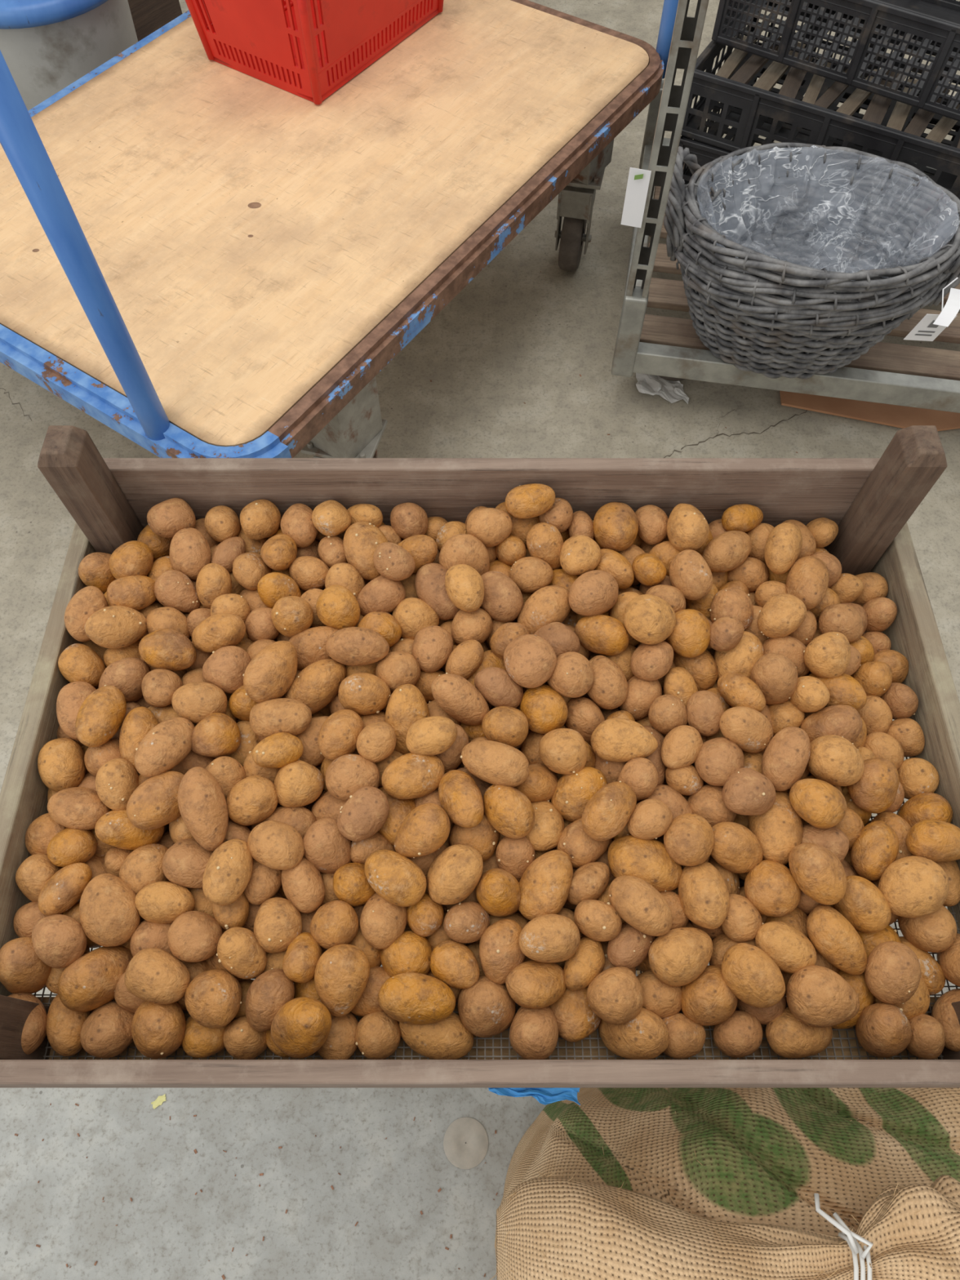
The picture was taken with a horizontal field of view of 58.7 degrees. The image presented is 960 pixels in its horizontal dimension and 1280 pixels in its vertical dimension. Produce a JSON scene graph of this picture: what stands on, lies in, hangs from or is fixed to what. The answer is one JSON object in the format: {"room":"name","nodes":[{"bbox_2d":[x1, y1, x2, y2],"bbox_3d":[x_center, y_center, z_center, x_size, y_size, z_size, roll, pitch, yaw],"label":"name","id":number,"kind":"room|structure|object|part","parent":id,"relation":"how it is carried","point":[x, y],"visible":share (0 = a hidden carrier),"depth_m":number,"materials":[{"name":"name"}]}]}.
{"room":"produce storage room","nodes":[
{"label":"produce storage room","id":0,"kind":"room"},
{"bbox_2d":[0,0,959,1279],"bbox_3d":[0.000,-1.042,2.271,9.000,0.103,9.000,0,62,0],"label":"floor","id":1,"kind":"structure","parent":0,"point":[517,334],"depth_m":1.28,"materials":[{"name":"concrete"}]},
{"bbox_2d":[0,387,31,420],"bbox_3d":[-1.058,-0.538,1.942,0.103,0.001,0.105,0,61,0],"label":"crack","id":2,"kind":"object","parent":1,"relation":"on","point":[0,388],"depth_m":1.94,"materials":[{"name":"grey concrete"}]},
{"bbox_2d":[0,0,137,111],"bbox_3d":[-1.025,-1.417,2.130,0.456,0.507,0.456,0,62,0],"label":"plastic bin","id":3,"kind":"object","parent":1,"relation":"on","point":[46,46],"visible":0.35,"depth_m":1.93,"materials":[{"name":"grey plastic"}]},
{"bbox_3d":[-1.025,-1.526,1.930,0.456,0.052,0.456,0,61,0],"label":"bin lid","id":4,"kind":"part","parent":3,"relation":"part of","materials":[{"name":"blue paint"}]},
{"bbox_2d":[127,0,182,41],"bbox_3d":[-1.100,-1.802,2.506,0.275,0.206,0.375,31,66,16],"label":"wooden box","id":5,"kind":"object","parent":1,"relation":"on","point":[148,16],"visible":0.03,"depth_m":2.47,"materials":[{"name":"brown wood"}]},
{"bbox_2d":[151,1093,165,1108],"bbox_3d":[-0.479,0.688,1.274,0.024,0.002,0.013,-37,67,-18],"label":"scrap","id":6,"kind":"object","parent":1,"relation":"on","point":[161,1099],"visible":1,"depth_m":1.27,"materials":[{"name":"yellow paper"}]},
{"bbox_2d":[0,0,678,457],"bbox_3d":[-0.370,-1.062,1.535,1.024,1.215,1.423,31,66,16],"label":"trolley","id":7,"kind":"object","parent":1,"relation":"on","point":[201,257],"visible":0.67,"depth_m":1.56,"materials":[{"name":"brown wood"}]},
{"bbox_3d":[-0.376,-0.978,1.698,0.978,0.049,1.391,31,66,16],"label":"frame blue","id":8,"kind":"part","parent":7,"relation":"part of","materials":[{"name":"paint"}]},
{"bbox_2d":[185,0,444,104],"bbox_3d":[-0.328,-1.381,1.711,0.363,0.310,0.498,31,66,16],"label":"plastic crate","id":9,"kind":"object","parent":7,"relation":"on","point":[308,50],"visible":1,"depth_m":1.70,"materials":[{"name":"red plastic"}]},
{"bbox_2d":[13,271,797,1279],"bbox_3d":[-0.008,-0.145,1.728,1.777,0.001,2.498,0,62,0],"label":"litter","id":10,"kind":"object","parent":1,"relation":"on","point":[77,1104],"visible":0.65,"depth_m":1.22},
{"bbox_2d":[322,790,744,974],"bbox_3d":[0.010,0.257,1.123,0.640,0.680,0.400,0,62,0],"label":"wire mesh","id":11,"kind":"object","parent":1,"relation":"on","point":[741,885],"visible":0.02,"depth_m":0.76,"materials":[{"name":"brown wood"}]},
{"bbox_2d":[0,425,959,1088],"bbox_3d":[0.011,0.077,0.711,0.818,0.213,0.521,0,62,0],"label":"crate","id":12,"kind":"object","parent":11,"relation":"on","point":[871,501],"visible":0.35,"depth_m":0.77,"materials":[{"name":"brown wood"}]},
{"bbox_3d":[-0.359,0.271,0.599,0.034,0.202,0.041,0,61,0],"label":"post","id":13,"kind":"part","parent":12,"relation":"part of","materials":[{"name":"brown wood"}]},
{"bbox_3d":[-0.359,-0.122,0.813,0.034,0.202,0.041,0,61,0],"label":"post","id":14,"kind":"part","parent":12,"relation":"part of","materials":[{"name":"brown wood"}]},
{"bbox_2d":[0,483,959,1059],"bbox_3d":[0.011,0.088,0.733,0.789,0.122,0.492,0,62,0],"label":"pile","id":15,"kind":"object","parent":12,"relation":"in","point":[531,707],"visible":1,"depth_m":0.69,"materials":[{"name":"brown food"}]},
{"bbox_3d":[0.381,-0.122,0.813,0.034,0.202,0.041,0,61,0],"label":"post","id":16,"kind":"part","parent":12,"relation":"part of","materials":[{"name":"brown wood"}]},
{"bbox_3d":[0.381,0.271,0.599,0.034,0.202,0.041,0,61,0],"label":"post","id":17,"kind":"part","parent":12,"relation":"part of","materials":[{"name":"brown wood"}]},
{"bbox_2d":[635,373,688,404],"bbox_3d":[0.416,-0.603,1.967,0.119,0.013,0.153,0,62,0],"label":"scrap","id":18,"kind":"object","parent":1,"relation":"on","point":[672,392],"visible":0.59,"depth_m":1.95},
{"bbox_2d":[489,1088,959,1279],"bbox_3d":[0.380,0.649,0.890,0.758,0.714,0.457,0,62,0],"label":"burlap sack","id":19,"kind":"object","parent":1,"relation":"on","point":[620,1184],"visible":0.84,"depth_m":0.74,"materials":[{"name":"fabric"}]},
{"bbox_2d":[488,1088,580,1105],"bbox_3d":[0.043,0.368,0.697,0.081,0.005,0.021,0,62,0],"label":"plastic bag","id":20,"kind":"object","parent":19,"relation":"on","point":[544,1096],"visible":0.55,"depth_m":0.70,"materials":[{"name":"blue plastic"}]},
{"bbox_2d":[663,409,807,457],"bbox_3d":[0.571,-0.458,1.898,0.373,0.001,0.163,0,61,0],"label":"crack","id":21,"kind":"object","parent":1,"relation":"on","point":[806,410],"depth_m":1.90,"materials":[{"name":"grey concrete"}]},
{"bbox_2d":[610,0,959,413],"bbox_3d":[1.006,-1.149,1.286,1.346,1.735,0.763,9,62,5],"label":"rack","id":22,"kind":"object","parent":1,"relation":"on","point":[670,348],"visible":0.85,"depth_m":1.75,"materials":[{"name":"metal"}]},
{"bbox_2d":[610,285,648,377],"bbox_3d":[0.304,-0.625,1.739,0.046,0.200,0.042,9,62,5],"label":"socket","id":23,"kind":"object","parent":22,"relation":"attached to","point":[629,350],"depth_m":1.72,"materials":[{"name":"grey metal"}]},
{"bbox_2d":[620,167,651,227],"bbox_3d":[0.267,-0.756,1.466,0.036,0.105,0.007,14,62,7],"label":"paper label","id":24,"kind":"object","parent":22,"relation":"attached to","point":[638,180],"visible":1,"depth_m":1.47,"materials":[{"name":"white paper"}]},
{"bbox_3d":[0.365,-0.908,1.961,0.035,0.055,0.720,9,62,5],"label":"rail","id":25,"kind":"part","parent":22,"relation":"part of","materials":[{"name":"grey metal"}]},
{"bbox_3d":[0.304,-1.003,1.045,0.041,1.450,0.029,9,62,5],"label":"post","id":26,"kind":"part","parent":22,"relation":"part of","materials":[{"name":"grey metal"}]},
{"bbox_3d":[0.945,-0.499,1.739,1.300,0.055,0.035,9,62,5],"label":"rail","id":27,"kind":"part","parent":22,"relation":"part of","materials":[{"name":"silver metal"}]},
{"bbox_3d":[1.067,-1.123,2.077,1.300,0.055,0.035,9,62,5],"label":"rail","id":28,"kind":"part","parent":22,"relation":"part of","materials":[{"name":"grey metal"}]},
{"bbox_2d":[663,182,959,378],"bbox_3d":[0.619,-0.696,1.665,0.554,0.272,0.383,0,62,0],"label":"wicker basket","id":29,"kind":"object","parent":22,"relation":"on","point":[864,328],"visible":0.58,"depth_m":1.59,"materials":[{"name":"grey wicker"}]},
{"bbox_2d":[667,163,959,355],"bbox_3d":[0.623,-0.713,1.631,0.564,0.271,0.381,0,62,0],"label":"wicker basket","id":30,"kind":"object","parent":29,"relation":"in","point":[761,291],"visible":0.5,"depth_m":1.53,"materials":[{"name":"grey wicker"}]},
{"bbox_2d":[671,142,959,302],"bbox_3d":[0.617,-0.733,1.600,0.550,0.272,0.384,0,62,0],"label":"wicker basket","id":31,"kind":"object","parent":30,"relation":"in","point":[942,212],"visible":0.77,"depth_m":1.61,"materials":[{"name":"grey wicker"}]},
{"bbox_2d":[903,277,959,341],"bbox_3d":[0.790,-0.555,1.464,0.054,0.076,0.111,41,69,20],"label":"price tag","id":32,"kind":"object","parent":31,"relation":"attached to","point":[931,326],"visible":1,"depth_m":1.45,"materials":[{"name":"white paper"}]},
{"bbox_2d":[669,69,959,260],"bbox_3d":[0.808,-1.116,1.973,0.618,0.140,0.414,24,64,13],"label":"plastic crate","id":33,"kind":"object","parent":22,"relation":"on","point":[705,153],"visible":0.03,"depth_m":1.96,"materials":[{"name":"black plastic"}]},
{"bbox_2d":[680,0,959,199],"bbox_3d":[0.800,-1.175,1.845,0.618,0.135,0.414,27,65,14],"label":"plastic crate","id":34,"kind":"object","parent":33,"relation":"on","point":[883,130],"visible":0.48,"depth_m":1.78,"materials":[{"name":"black plastic"}]},
{"bbox_2d":[711,0,959,121],"bbox_3d":[0.861,-1.316,1.756,0.618,0.150,0.414,30,66,15],"label":"plastic crate","id":35,"kind":"object","parent":34,"relation":"on","point":[936,20],"visible":1,"depth_m":1.71,"materials":[{"name":"black plastic"}]},
{"bbox_2d":[779,391,959,431],"bbox_3d":[0.925,-0.537,1.934,0.484,0.006,0.172,0,62,0],"label":"cardboard sheet","id":36,"kind":"object","parent":1,"relation":"on","point":[895,415],"visible":0.33,"depth_m":1.92,"materials":[{"name":"brown cardboard"}]}
]}

